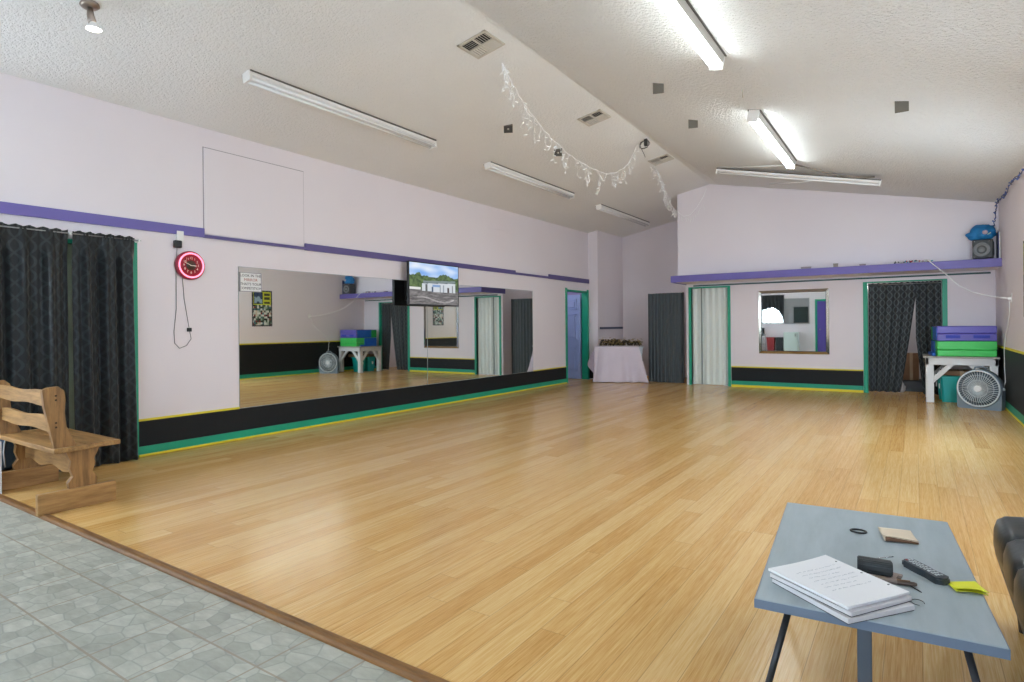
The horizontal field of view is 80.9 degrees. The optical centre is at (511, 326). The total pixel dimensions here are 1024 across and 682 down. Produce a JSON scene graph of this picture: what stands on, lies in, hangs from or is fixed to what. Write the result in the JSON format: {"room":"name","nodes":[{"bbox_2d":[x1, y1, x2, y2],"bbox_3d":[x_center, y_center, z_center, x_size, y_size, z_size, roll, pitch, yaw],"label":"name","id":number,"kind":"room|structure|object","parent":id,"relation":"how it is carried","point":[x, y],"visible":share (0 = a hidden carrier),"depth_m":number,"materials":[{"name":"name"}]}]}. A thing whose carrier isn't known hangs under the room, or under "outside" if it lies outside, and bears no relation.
{"room":"exercise studio","nodes":[
{"label":"exercise studio","id":0,"kind":"room"},
{"bbox_2d":[0,501,411,681],"bbox_3d":[-2.388,1.308,1.188,7.467,0.066,3.895,-1,0,34],"label":"floor","id":1,"kind":"structure","parent":0,"point":[74,608],"depth_m":2.51,"materials":[{"name":"tile"}]},
{"bbox_2d":[0,73,588,418],"bbox_3d":[-2.419,-0.388,7.804,0.140,3.500,14.860,-1,0,34],"label":"wall","id":2,"kind":"structure","parent":0,"point":[60,149],"depth_m":6.37,"materials":[{"name":"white paint"}]},
{"bbox_2d":[0,225,140,242],"bbox_3d":[-4.122,-0.821,5.063,0.097,0.030,1.815,-1,0,34],"label":"curtain rod","id":3,"kind":"object","parent":2,"relation":"attached to","point":[68,233],"visible":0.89,"depth_m":5.30,"materials":[{"name":"white plastic"}]},
{"bbox_2d":[0,222,68,470],"bbox_3d":[-4.067,0.207,5.045,0.134,2.125,0.599,-1,0,34],"label":"curtain","id":4,"kind":"object","parent":3,"relation":"hanging from","point":[34,351],"visible":0.61,"depth_m":5.10,"materials":[{"name":"fabric"}]},
{"bbox_2d":[72,231,137,466],"bbox_3d":[-3.736,0.209,5.530,0.136,2.135,0.514,-1,0,34],"label":"curtain","id":5,"kind":"object","parent":3,"relation":"hanging from","point":[105,398],"visible":0.98,"depth_m":5.52,"materials":[{"name":"fabric"}]},
{"bbox_2d":[0,201,204,237],"bbox_3d":[-4.860,-0.979,4.028,0.030,0.095,5.675,-1,0,34],"label":"trim","id":6,"kind":"structure","parent":2,"relation":"attached to","point":[5,207],"depth_m":5.52,"materials":[{"name":"purple paint"}]},
{"bbox_2d":[67,239,138,456],"bbox_3d":[-3.985,0.228,5.450,0.158,2.095,1.030,-1,0,34],"label":"door frame","id":7,"kind":"structure","parent":2,"relation":"in","point":[69,250],"depth_m":5.44,"materials":[{"name":"green paint"}]},
{"bbox_2d":[175,231,183,242],"bbox_3d":[-3.417,-0.919,6.170,0.034,0.120,0.070,-1,0,34],"label":"outlet","id":8,"kind":"object","parent":2,"relation":"attached to","point":[180,234],"visible":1,"depth_m":6.16,"materials":[{"name":"white plastic"}]},
{"bbox_2d":[173,240,204,348],"bbox_3d":[-3.345,-0.326,6.235,0.072,1.108,0.308,-1,0,34],"label":"wall clock","id":9,"kind":"object","parent":2,"relation":"attached to","point":[189,265],"visible":1,"depth_m":6.20,"materials":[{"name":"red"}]},
{"bbox_2d":[139,407,239,421],"bbox_3d":[-3.344,0.915,6.273,0.014,0.021,1.055,-1,0,34],"label":"trim","id":10,"kind":"structure","parent":2,"relation":"attached to","point":[234,408],"depth_m":6.23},
{"bbox_2d":[0,494,449,681],"bbox_3d":[-1.265,1.262,2.770,7.367,0.039,0.054,-1,0,34],"label":"trim","id":11,"kind":"structure","parent":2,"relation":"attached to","point":[414,674],"depth_m":2.67,"materials":[{"name":"wood"}]},
{"bbox_2d":[202,146,303,246],"bbox_3d":[-2.939,-1.451,6.918,0.003,0.935,1.270,-1,0,34],"label":"trim","id":12,"kind":"structure","parent":2,"relation":"attached to","point":[202,146],"depth_m":6.40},
{"bbox_2d":[203,148,303,245],"bbox_3d":[-2.934,-1.447,6.915,0.014,0.923,1.250,-1,0,34],"label":"wall panel","id":13,"kind":"object","parent":2,"relation":"attached to","point":[245,198],"depth_m":6.85,"materials":[{"name":"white paint"}]},
{"bbox_2d":[204,235,305,249],"bbox_3d":[-2.922,-0.963,6.913,0.028,0.032,1.275,-1,0,34],"label":"trim","id":14,"kind":"structure","parent":2,"relation":"attached to","point":[206,236],"depth_m":6.85,"materials":[{"name":"purple paint"}]},
{"bbox_2d":[238,266,427,407],"bbox_3d":[-2.187,0.117,8.011,0.007,1.591,3.122,-1,0,34],"label":"wall mirror","id":15,"kind":"object","parent":2,"relation":"attached to","point":[306,335],"visible":0.83,"depth_m":7.70,"materials":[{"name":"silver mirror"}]},
{"bbox_2d":[239,272,261,291],"bbox_3d":[-2.975,-0.501,6.827,0.014,0.218,0.274,-1,0,34],"label":"paper sign","id":16,"kind":"object","parent":15,"relation":"attached to","point":[248,282],"visible":1,"depth_m":6.82,"materials":[{"name":"grey"}]},
{"bbox_2d":[139,367,565,446],"bbox_3d":[-1.234,1.030,9.414,0.010,0.247,8.620,-1,0,34],"label":"trim","id":17,"kind":"structure","parent":2,"relation":"attached to","point":[158,431],"depth_m":7.53,"materials":[{"name":"paint"}]},
{"bbox_2d":[139,379,566,454],"bbox_3d":[-1.230,1.191,9.412,0.018,0.076,8.620,-1,0,34],"label":"baseboard","id":18,"kind":"structure","parent":2,"relation":"attached to","point":[251,432],"depth_m":7.52,"materials":[{"name":"paint"}]},
{"bbox_2d":[139,382,566,456],"bbox_3d":[-1.224,1.240,9.409,0.030,0.022,8.620,-1,0,34],"label":"trim","id":19,"kind":"structure","parent":2,"relation":"attached to","point":[259,435],"depth_m":7.51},
{"bbox_2d":[304,243,407,261],"bbox_3d":[-2.062,-0.992,8.193,0.028,0.084,1.810,-1,0,34],"label":"trim","id":20,"kind":"structure","parent":2,"relation":"attached to","point":[309,247],"depth_m":8.07,"materials":[{"name":"purple paint"}]},
{"bbox_2d":[408,257,450,265],"bbox_3d":[-1.282,-1.004,9.355,0.028,0.070,0.990,-1,0,34],"label":"trim","id":21,"kind":"structure","parent":2,"relation":"attached to","point":[409,258],"depth_m":9.31,"materials":[{"name":"purple paint"}]},
{"bbox_2d":[407,260,458,306],"bbox_3d":[-1.241,-0.637,9.252,0.145,0.647,1.150,-1,0,34],"label":"television","id":22,"kind":"object","parent":2,"relation":"attached to","point":[428,284],"visible":1,"depth_m":9.16,"materials":[{"name":"black plastic"}]},
{"bbox_2d":[427,285,532,384],"bbox_3d":[-0.452,0.102,10.592,0.007,1.591,3.093,-1,0,34],"label":"wall mirror","id":23,"kind":"object","parent":2,"relation":"attached to","point":[490,332],"visible":0.83,"depth_m":10.46,"materials":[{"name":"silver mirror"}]},
{"bbox_2d":[451,262,515,274],"bbox_3d":[-0.473,-1.013,10.559,0.028,0.075,1.910,-1,0,34],"label":"trim","id":24,"kind":"structure","parent":2,"relation":"attached to","point":[460,265],"depth_m":10.49,"materials":[{"name":"purple paint"}]},
{"bbox_2d":[515,272,549,278],"bbox_3d":[0.411,-1.005,11.874,0.028,0.042,1.260,-1,0,34],"label":"trim","id":25,"kind":"structure","parent":2,"relation":"attached to","point":[517,273],"depth_m":11.85,"materials":[{"name":"purple paint"}]},
{"bbox_2d":[533,366,565,370],"bbox_3d":[0.799,0.878,12.438,0.014,0.019,1.330,-1,0,34],"label":"trim","id":26,"kind":"structure","parent":2,"relation":"attached to","point":[564,366],"depth_m":12.39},
{"bbox_2d":[548,274,588,283],"bbox_3d":[1.270,-1.034,13.152,0.028,0.095,1.820,-1,0,34],"label":"trim","id":27,"kind":"structure","parent":2,"relation":"attached to","point":[555,277],"depth_m":13.07,"materials":[{"name":"purple paint"}]},
{"bbox_2d":[0,0,1023,236],"bbox_3d":[1.100,-2.341,6.355,7.647,1.041,16.400,-1,0,34],"label":"ceiling","id":28,"kind":"structure","parent":0,"point":[828,76],"depth_m":5.81,"materials":[{"name":"paint"}]},
{"bbox_2d":[79,0,101,32],"bbox_3d":[-3.075,-2.263,4.378,0.146,0.208,0.126,-1,0,34],"label":"spot lamp","id":29,"kind":"object","parent":28,"relation":"attached to","point":[90,6],"visible":1,"depth_m":4.36,"materials":[{"name":"beige metal"}]},
{"bbox_2d":[242,69,436,149],"bbox_3d":[-1.731,-2.308,6.595,0.142,0.118,2.584,-1,0,34],"label":"fluorescent light","id":30,"kind":"object","parent":28,"relation":"attached to","point":[252,77],"visible":1,"depth_m":6.31,"materials":[{"name":"plastic"}]},
{"bbox_2d":[457,30,504,58],"bbox_3d":[-0.291,-2.671,5.697,0.327,0.072,0.330,-1,0,34],"label":"ceiling vent","id":31,"kind":"object","parent":28,"relation":"in","point":[483,43],"visible":1,"depth_m":5.69,"materials":[{"name":"metal"}]},
{"bbox_2d":[504,124,512,132],"bbox_3d":[-0.046,-2.498,7.558,0.112,0.130,0.038,-1,0,5],"label":"plate","id":32,"kind":"object","parent":28,"relation":"attached to","point":[507,128],"visible":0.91,"depth_m":7.54,"materials":[{"name":"metal"}]},
{"bbox_2d":[484,161,574,199],"bbox_3d":[0.355,-2.330,9.735,0.142,0.118,2.564,-1,0,34],"label":"fluorescent light","id":33,"kind":"object","parent":28,"relation":"attached to","point":[497,168],"visible":1,"depth_m":9.52,"materials":[{"name":"plastic"}]},
{"bbox_2d":[554,148,561,155],"bbox_3d":[0.662,-2.504,8.612,0.112,0.130,0.038,-1,0,5],"label":"plate","id":34,"kind":"object","parent":28,"relation":"attached to","point":[557,151],"visible":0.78,"depth_m":8.59,"materials":[{"name":"ceramic"}]},
{"bbox_2d":[499,63,641,193],"bbox_3d":[0.886,-2.228,7.518,0.219,0.973,3.512,-1,0,34],"label":"lights","id":35,"kind":"object","parent":28,"relation":"hanging from","point":[505,71],"visible":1,"depth_m":6.87,"materials":[{"name":"white plastic"}]},
{"bbox_2d":[577,109,610,126],"bbox_3d":[1.065,-2.690,7.750,0.326,0.073,0.330,-1,0,34],"label":"ceiling vent","id":36,"kind":"object","parent":28,"relation":"in","point":[595,117],"visible":1,"depth_m":7.74,"materials":[{"name":"metal"}]},
{"bbox_2d":[595,204,649,226],"bbox_3d":[2.413,-2.350,12.852,0.143,0.119,2.574,-1,0,34],"label":"fluorescent light","id":37,"kind":"object","parent":28,"relation":"attached to","point":[601,207],"visible":1,"depth_m":12.66,"materials":[{"name":"plastic"}]},
{"bbox_2d":[639,138,649,155],"bbox_3d":[1.944,-2.611,8.808,0.175,0.269,0.077,-1,0,34],"label":"coil","id":38,"kind":"object","parent":28,"relation":"hanging from","point":[646,142],"visible":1,"depth_m":8.78,"materials":[{"name":"black plastic"}]},
{"bbox_2d":[653,83,663,93],"bbox_3d":[1.540,-2.510,6.312,0.112,0.130,0.038,-1,0,17],"label":"plate","id":39,"kind":"object","parent":28,"relation":"attached to","point":[658,88],"visible":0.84,"depth_m":6.29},
{"bbox_2d":[648,154,673,165],"bbox_3d":[2.431,-2.714,9.784,0.326,0.074,0.330,-1,0,34],"label":"ceiling vent","id":40,"kind":"object","parent":28,"relation":"in","point":[664,158],"visible":1,"depth_m":9.77,"materials":[{"name":"metal"}]},
{"bbox_2d":[650,166,677,217],"bbox_3d":[2.814,-2.394,10.970,0.148,0.576,2.198,-1,0,25],"label":"lights","id":41,"kind":"object","parent":28,"relation":"hanging from","point":[662,184],"visible":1,"depth_m":10.84,"materials":[{"name":"white plastic"}]},
{"bbox_2d":[656,0,726,70],"bbox_3d":[1.115,-2.324,4.248,0.151,0.157,2.544,-1,0,34],"label":"fluorescent light","id":42,"kind":"object","parent":28,"relation":"attached to","point":[682,13],"visible":1,"depth_m":4.69,"materials":[{"name":"plastic"}]},
{"bbox_2d":[688,120,697,127],"bbox_3d":[2.252,-2.527,7.460,0.112,0.130,0.038,-1,0,17],"label":"plate","id":43,"kind":"object","parent":28,"relation":"attached to","point":[691,123],"visible":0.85,"depth_m":7.44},
{"bbox_2d":[747,110,796,168],"bbox_3d":[3.358,-2.339,7.657,0.151,0.156,2.464,-1,0,34],"label":"fluorescent light","id":44,"kind":"object","parent":28,"relation":"attached to","point":[757,119],"visible":1,"depth_m":7.34,"materials":[{"name":"plastic"}]},
{"bbox_2d":[715,164,881,186],"bbox_3d":[4.292,-2.335,9.281,2.334,0.626,0.839,-1,0,45],"label":"fluorescent light","id":45,"kind":"object","parent":28,"relation":"attached to","point":[838,178],"visible":0.99,"depth_m":9.26,"materials":[{"name":"plastic"}]},
{"bbox_2d":[895,101,908,112],"bbox_3d":[3.678,-2.083,5.662,0.112,0.130,0.038,-1,0,34],"label":"plate","id":46,"kind":"object","parent":28,"relation":"attached to","point":[900,106],"visible":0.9,"depth_m":5.65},
{"bbox_2d":[2,376,1023,681],"bbox_3d":[1.850,1.253,8.213,8.267,0.060,12.515,-1,0,34],"label":"floor","id":47,"kind":"structure","parent":0,"point":[577,530],"depth_m":3.91,"materials":[{"name":"brown wood"}]},
{"bbox_2d":[0,441,1,493],"bbox_3d":[-3.934,1.049,4.562,0.105,0.452,0.055,-1,0,34],"label":"paper bag","id":48,"kind":"object","parent":47,"relation":"on","point":[0,441],"visible":1,"depth_m":4.55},
{"bbox_2d":[0,380,119,516],"bbox_3d":[-3.474,0.842,4.510,1.150,0.858,0.507,-1,0,34],"label":"bench","id":49,"kind":"object","parent":47,"relation":"on","point":[40,453],"visible":1,"depth_m":4.30,"materials":[{"name":"brown wood"}]},
{"bbox_2d":[648,292,684,382],"bbox_3d":[3.313,0.245,12.958,0.806,1.930,0.123,-1,0,37],"label":"curtain","id":50,"kind":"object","parent":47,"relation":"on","point":[666,342],"depth_m":12.90,"materials":[{"name":"grey fabric"}]},
{"bbox_2d":[754,502,1010,681],"bbox_3d":[1.214,1.005,2.055,0.628,0.452,1.067,-1,0,29],"label":"coffee table","id":51,"kind":"object","parent":47,"relation":"on","point":[964,621],"visible":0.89,"depth_m":1.82,"materials":[{"name":"grey laminate"}]},
{"bbox_2d":[772,579,914,624],"bbox_3d":[0.951,0.773,1.742,0.238,0.016,0.277,-1,0,-18],"label":"paper pad","id":52,"kind":"object","parent":51,"relation":"on","point":[905,607],"visible":0.27,"depth_m":1.63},
{"bbox_2d":[770,573,911,616],"bbox_3d":[0.950,0.758,1.752,0.238,0.014,0.277,-1,0,-22],"label":"paper pad","id":53,"kind":"object","parent":52,"relation":"on","point":[861,610],"visible":0.32,"depth_m":1.65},
{"bbox_2d":[768,555,908,609],"bbox_3d":[0.948,0.742,1.759,0.236,0.014,0.276,-1,0,-21],"label":"paper pad","id":54,"kind":"object","parent":53,"relation":"on","point":[842,584],"visible":1,"depth_m":1.74,"materials":[{"name":"grey"}]},
{"bbox_2d":[850,528,867,533],"bbox_3d":[1.311,0.775,2.271,0.059,0.007,0.049,-1,0,34],"label":"tie","id":55,"kind":"object","parent":51,"relation":"on","point":[851,529],"visible":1,"depth_m":2.27,"materials":[{"name":"black plastic"}]},
{"bbox_2d":[870,572,902,579],"bbox_3d":[1.155,0.774,1.876,0.107,0.011,0.069,-1,0,42],"label":"pouch","id":56,"kind":"object","parent":51,"relation":"on","point":[896,576],"visible":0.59,"depth_m":1.85,"materials":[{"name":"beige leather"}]},
{"bbox_2d":[857,555,892,576],"bbox_3d":[1.139,0.750,1.885,0.096,0.042,0.062,-1,0,30],"label":"case","id":57,"kind":"object","parent":56,"relation":"on","point":[876,566],"visible":0.93,"depth_m":1.86,"materials":[{"name":"black leather"}]},
{"bbox_2d":[879,578,916,586],"bbox_3d":[1.154,0.771,1.815,0.123,0.016,0.013,-1,0,20],"label":"pen","id":58,"kind":"object","parent":51,"relation":"on","point":[898,581],"visible":0.77,"depth_m":1.80,"materials":[{"name":"beige plastic"}]},
{"bbox_2d":[878,527,918,544],"bbox_3d":[1.425,0.766,2.217,0.106,0.020,0.158,-1,0,24],"label":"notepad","id":59,"kind":"object","parent":51,"relation":"on","point":[889,534],"visible":1,"depth_m":2.20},
{"bbox_2d":[902,559,949,585],"bbox_3d":[1.294,0.766,1.881,0.044,0.024,0.162,-1,0,-5],"label":"remote control","id":60,"kind":"object","parent":51,"relation":"on","point":[915,566],"visible":1,"depth_m":1.86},
{"bbox_2d":[949,581,988,595],"bbox_3d":[1.353,0.770,1.786,0.085,0.019,0.101,-1,0,16],"label":"sticky note","id":61,"kind":"object","parent":51,"relation":"on","point":[958,586],"visible":1,"depth_m":1.77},
{"bbox_2d":[901,382,905,391],"bbox_3d":[6.966,1.075,10.751,0.157,0.205,0.207,-1,0,34],"label":"plastic bag","id":62,"kind":"object","parent":47,"relation":"on","point":[903,387],"visible":0.41,"depth_m":10.68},
{"bbox_2d":[903,379,922,391],"bbox_3d":[7.389,1.074,10.963,0.480,0.199,0.490,-1,0,34],"label":"crate","id":63,"kind":"object","parent":47,"relation":"on","point":[911,385],"visible":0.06,"depth_m":10.80,"materials":[{"name":"black plastic"}]},
{"bbox_2d":[903,353,918,379],"bbox_3d":[7.325,0.734,11.016,0.240,0.485,0.358,-1,0,34],"label":"cardboard box","id":64,"kind":"object","parent":63,"relation":"on","point":[911,372],"visible":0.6,"depth_m":10.86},
{"bbox_2d":[936,373,941,399],"bbox_3d":[7.041,0.973,9.696,0.313,0.408,0.310,-1,0,34],"label":"storage bin","id":65,"kind":"object","parent":47,"relation":"on","point":[938,380],"visible":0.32,"depth_m":9.67,"materials":[{"name":"teal plastic"}]},
{"bbox_2d":[939,375,960,402],"bbox_3d":[6.876,0.974,9.397,0.313,0.408,0.310,-1,0,34],"label":"storage bin","id":66,"kind":"object","parent":47,"relation":"on","point":[948,383],"visible":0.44,"depth_m":9.31,"materials":[{"name":"teal plastic"}]},
{"bbox_2d":[940,369,969,375],"bbox_3d":[7.105,0.731,9.495,0.530,0.073,0.484,-1,0,34],"label":"cardboard box","id":67,"kind":"object","parent":66,"relation":"on","point":[955,372],"visible":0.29,"depth_m":9.37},
{"bbox_2d":[923,354,999,401],"bbox_3d":[7.047,0.819,9.456,0.936,0.715,0.850,-1,0,34],"label":"work table","id":68,"kind":"object","parent":47,"relation":"on","point":[946,362],"visible":0.74,"depth_m":9.25,"materials":[{"name":"grey wood"}]},
{"bbox_2d":[928,340,996,356],"bbox_3d":[7.051,0.343,9.430,0.790,0.234,0.720,-1,0,29],"label":"mat","id":69,"kind":"object","parent":68,"relation":"on","point":[938,348],"visible":0.98,"depth_m":9.12,"materials":[{"name":"green plastic"}]},
{"bbox_2d":[931,326,996,340],"bbox_3d":[7.069,0.109,9.416,0.741,0.229,0.724,-1,0,29],"label":"mat","id":70,"kind":"object","parent":69,"relation":"on","point":[938,333],"visible":1,"depth_m":9.12,"materials":[{"name":"plastic"}]},
{"bbox_2d":[957,301,1009,410],"bbox_3d":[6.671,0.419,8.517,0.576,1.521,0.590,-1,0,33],"label":"floor fan","id":71,"kind":"object","parent":47,"relation":"on","point":[982,389],"visible":1,"depth_m":8.52,"materials":[{"name":"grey plastic"}]},
{"bbox_2d":[957,370,1000,406],"bbox_3d":[6.628,0.885,8.532,0.021,0.525,0.525,-1,0,-32],"label":"grille","id":72,"kind":"object","parent":71,"relation":"attached to","point":[986,390],"depth_m":8.53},
{"bbox_2d":[993,516,1023,634],"bbox_3d":[1.804,0.814,1.492,0.802,0.820,2.000,-1,0,34],"label":"sofa","id":73,"kind":"object","parent":47,"relation":"on","point":[1008,532],"visible":1,"depth_m":2.17,"materials":[{"name":"black fabric"}]},
{"bbox_3d":[2.371,0.831,13.253,1.040,0.775,0.440,-1,0,12],"label":"side table","id":74,"kind":"object","parent":47,"relation":"on","visible":0},
{"bbox_2d":[588,346,648,382],"bbox_3d":[2.235,0.822,13.089,1.450,0.777,0.466,-1,0,34],"label":"tablecloth","id":75,"kind":"object","parent":74,"relation":"on","point":[607,363],"visible":1,"depth_m":13.00,"materials":[{"name":"white fabric"}]},
{"bbox_2d":[599,338,641,345],"bbox_3d":[2.399,0.338,13.248,0.967,0.180,0.403,-1,0,12],"label":"garland","id":76,"kind":"object","parent":74,"relation":"on","point":[612,341],"visible":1,"depth_m":13.19,"materials":[{"name":"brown plant"}]},
{"bbox_3d":[-4.035,1.211,4.839,0.145,0.130,0.336,-1,0,34],"label":"storage box","id":77,"kind":"object","parent":47,"relation":"on","visible":0},
{"bbox_2d":[0,439,15,469],"bbox_3d":[-4.067,1.011,4.779,0.135,0.268,0.178,-1,0,34],"label":"duffel bag","id":78,"kind":"object","parent":77,"relation":"on","point":[8,457],"visible":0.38,"depth_m":4.77,"materials":[{"name":"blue fabric"}]},
{"bbox_2d":[567,292,581,377],"bbox_3d":[0.918,-0.018,13.931,1.160,2.600,2.250,-1,0,34],"label":"wall","id":79,"kind":"structure","parent":0,"point":[568,293],"depth_m":14.11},
{"bbox_2d":[565,288,589,382],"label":"door","id":80,"kind":"structure","parent":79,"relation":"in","point":[573,303],"depth_m":13.91,"materials":[{"name":"blue paint"}]},
{"bbox_2d":[588,230,622,378],"bbox_3d":[2.251,-0.460,14.545,0.373,3.560,1.540,-1,0,34],"label":"wall","id":81,"kind":"structure","parent":0,"point":[605,269],"depth_m":14.11,"materials":[{"name":"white paint"}]},
{"bbox_2d":[600,327,622,328],"bbox_3d":[2.391,0.038,14.382,0.035,0.050,1.260,-1,0,34],"label":"trim","id":82,"kind":"structure","parent":81,"relation":"attached to","point":[600,327],"depth_m":14.33,"materials":[{"name":"purple paint"}]},
{"bbox_2d":[622,221,686,377],"bbox_3d":[3.758,-0.734,14.386,2.600,4.080,0.120,-1,0,34],"label":"wall","id":83,"kind":"structure","parent":0,"point":[650,256],"depth_m":14.64,"materials":[{"name":"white paint"}]},
{"bbox_2d":[677,184,998,275],"bbox_3d":[6.042,-1.865,11.567,5.044,1.902,2.240,-1,0,34],"label":"wall","id":84,"kind":"structure","parent":0,"point":[739,228],"depth_m":10.68,"materials":[{"name":"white paint"}]},
{"bbox_2d":[678,188,706,222],"bbox_3d":[3.562,-2.370,11.866,0.576,0.647,0.012,-1,0,34],"label":"string lights","id":85,"kind":"object","parent":84,"relation":"attached to","point":[706,188],"visible":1,"depth_m":11.88,"materials":[{"name":"white plastic"}]},
{"bbox_2d":[671,258,1001,284],"bbox_3d":[5.482,-0.940,10.761,5.049,0.129,1.012,-1,0,34],"label":"trim","id":86,"kind":"structure","parent":84,"relation":"attached to","point":[991,262],"depth_m":10.06,"materials":[{"name":"purple paint"}]},
{"bbox_2d":[894,260,932,263],"bbox_3d":[6.424,-1.036,9.611,0.524,0.051,0.090,-1,0,34],"label":"bead strand","id":87,"kind":"object","parent":86,"relation":"on","point":[909,261],"visible":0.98,"depth_m":9.62,"materials":[{"name":"silver plastic"}]},
{"bbox_2d":[972,239,993,258],"bbox_3d":[7.213,-1.170,9.183,0.259,0.300,0.278,-1,0,40],"label":"loudspeaker","id":88,"kind":"object","parent":86,"relation":"on","point":[983,248],"visible":0.92,"depth_m":9.09,"materials":[{"name":"black plastic"}]},
{"bbox_2d":[965,224,996,240],"bbox_3d":[7.196,-1.442,9.201,0.262,0.241,0.349,-1,0,-32],"label":"cloth bundle","id":89,"kind":"object","parent":88,"relation":"on","point":[978,232],"visible":0.91,"depth_m":9.11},
{"bbox_2d":[996,231,1000,257],"bbox_3d":[7.386,-1.224,9.114,0.028,0.404,0.260,-1,0,34],"label":"binder","id":90,"kind":"object","parent":86,"relation":"on","point":[998,254],"visible":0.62,"depth_m":9.01,"materials":[{"name":"white plastic"}]},
{"bbox_2d":[677,267,998,283],"bbox_3d":[5.503,-0.899,10.774,5.029,0.022,1.008,-1,0,34],"label":"shelf","id":91,"kind":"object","parent":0,"point":[983,268],"depth_m":10.52,"materials":[{"name":"purple paint"}]},
{"bbox_2d":[686,270,995,384],"bbox_3d":[5.779,0.198,11.130,5.084,2.180,0.120,-1,0,34],"label":"wall","id":92,"kind":"structure","parent":0,"point":[965,307],"depth_m":10.94,"materials":[{"name":"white paint"}]},
{"bbox_2d":[688,286,730,385],"bbox_3d":[4.054,0.196,12.278,0.840,2.015,0.138,-1,0,34],"label":"curtain","id":93,"kind":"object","parent":92,"relation":"in","point":[710,331],"depth_m":12.28,"materials":[{"name":"white fabric"}]},
{"bbox_2d":[759,288,829,354],"bbox_3d":[5.314,-0.085,11.351,1.220,1.215,0.027,-1,0,34],"label":"framed mirror","id":94,"kind":"object","parent":92,"relation":"attached to","point":[790,321],"visible":1,"depth_m":11.35,"materials":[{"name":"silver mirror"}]},
{"bbox_2d":[731,366,862,370],"bbox_3d":[5.330,0.796,11.354,2.280,0.023,0.014,-1,0,34],"label":"trim","id":95,"kind":"structure","parent":92,"relation":"attached to","point":[731,366],"depth_m":11.29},
{"bbox_2d":[731,367,863,385],"bbox_3d":[5.333,0.941,11.356,2.280,0.267,0.010,-1,0,34],"label":"trim","id":96,"kind":"structure","parent":92,"relation":"attached to","point":[806,376],"depth_m":11.30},
{"bbox_2d":[731,381,863,389],"bbox_3d":[5.332,1.112,11.353,2.280,0.076,0.018,-1,0,34],"label":"baseboard","id":97,"kind":"structure","parent":92,"relation":"attached to","point":[825,386],"depth_m":11.29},
{"bbox_2d":[731,384,863,392],"bbox_3d":[5.331,1.171,11.351,2.280,0.042,0.022,-1,0,34],"label":"trim","id":98,"kind":"structure","parent":92,"relation":"attached to","point":[732,385],"depth_m":11.29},
{"bbox_2d":[693,272,990,286],"bbox_3d":[5.750,-0.850,11.059,4.820,0.027,0.020,-1,0,34],"label":"trim","id":99,"kind":"structure","parent":92,"relation":"attached to","point":[976,272],"depth_m":10.82,"materials":[{"name":"teal paint"}]},
{"bbox_2d":[863,279,947,392],"bbox_3d":[6.814,0.193,10.424,1.220,1.972,0.138,-1,0,34],"label":"door","id":100,"kind":"structure","parent":92,"relation":"in","point":[944,281],"depth_m":10.68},
{"bbox_2d":[868,282,941,285],"bbox_3d":[6.797,-0.736,10.410,1.080,0.015,0.016,-1,0,34],"label":"curtain rod","id":101,"kind":"object","parent":100,"relation":"attached to","point":[927,282],"visible":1,"depth_m":10.37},
{"bbox_2d":[868,282,915,391],"bbox_3d":[6.660,0.196,10.509,0.712,1.925,0.041,-1,0,34],"label":"curtain","id":102,"kind":"object","parent":101,"relation":"hanging from","point":[890,307],"visible":1,"depth_m":10.53,"materials":[{"name":"fabric"}]},
{"bbox_2d":[915,281,941,394],"bbox_3d":[7.103,0.197,10.227,0.365,1.935,0.046,-1,0,36],"label":"curtain","id":103,"kind":"object","parent":101,"relation":"hanging from","point":[928,298],"visible":0.6,"depth_m":10.25,"materials":[{"name":"fabric"}]},
{"bbox_2d":[868,281,941,378],"bbox_3d":[7.744,0.150,11.719,2.379,2.080,0.090,-1,0,34],"label":"wall","id":104,"kind":"structure","parent":0,"point":[912,347],"depth_m":11.64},
{"bbox_2d":[995,166,1023,351],"bbox_3d":[4.234,-0.298,4.262,0.120,3.200,16.400,-1,0,34],"label":"wall","id":105,"kind":"structure","parent":0,"point":[1008,277],"depth_m":8.04,"materials":[{"name":"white paint"}]},
{"bbox_2d":[992,168,1023,227],"bbox_3d":[6.652,-1.710,8.074,0.074,0.409,2.841,-1,0,34],"label":"string lights","id":106,"kind":"object","parent":105,"relation":"attached to","point":[1022,169],"visible":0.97,"depth_m":8.13,"materials":[{"name":"purple plastic"}]},
{"bbox_2d":[996,347,1023,415],"bbox_3d":[5.277,0.710,5.917,0.010,0.735,9.100,-1,0,34],"label":"trim","id":107,"kind":"structure","parent":105,"relation":"attached to","point":[1014,362],"depth_m":7.91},
{"bbox_2d":[997,345,1023,354],"bbox_3d":[5.271,0.329,5.918,0.016,0.028,9.100,-1,0,34],"label":"trim","id":108,"kind":"structure","parent":105,"relation":"attached to","point":[999,346],"depth_m":8.00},
{"bbox_2d":[1005,401,1023,423],"bbox_3d":[5.277,1.124,5.919,0.018,0.093,9.100,-1,0,34],"label":"baseboard","id":109,"kind":"structure","parent":105,"relation":"attached to","point":[1016,413],"depth_m":7.75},
{"bbox_2d":[1005,407,1023,426],"bbox_3d":[5.272,1.182,5.922,0.030,0.022,9.100,-1,0,34],"label":"trim","id":110,"kind":"structure","parent":105,"relation":"attached to","point":[1016,418],"depth_m":7.60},
{"bbox_2d":[1023,241,1023,296],"bbox_3d":[5.923,-0.558,6.896,0.008,0.900,0.560,-1,0,34],"label":"poster","id":111,"kind":"object","parent":105,"relation":"attached to","point":[1023,241],"visible":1,"depth_m":7.11,"materials":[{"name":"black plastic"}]},
{"bbox_3d":[6.704,-0.380,8.083,0.040,0.120,0.080,-1,0,34],"label":"wall outlet","id":112,"kind":"object","parent":105,"relation":"attached to","visible":0},
{"bbox_2d":[923,259,1007,298],"bbox_3d":[6.665,-0.720,8.852,0.145,0.692,1.495,-1,0,-8],"label":"extension cord","id":113,"kind":"object","parent":112,"relation":"attached to","point":[925,259],"visible":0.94,"depth_m":9.00,"materials":[{"name":"white plastic"}]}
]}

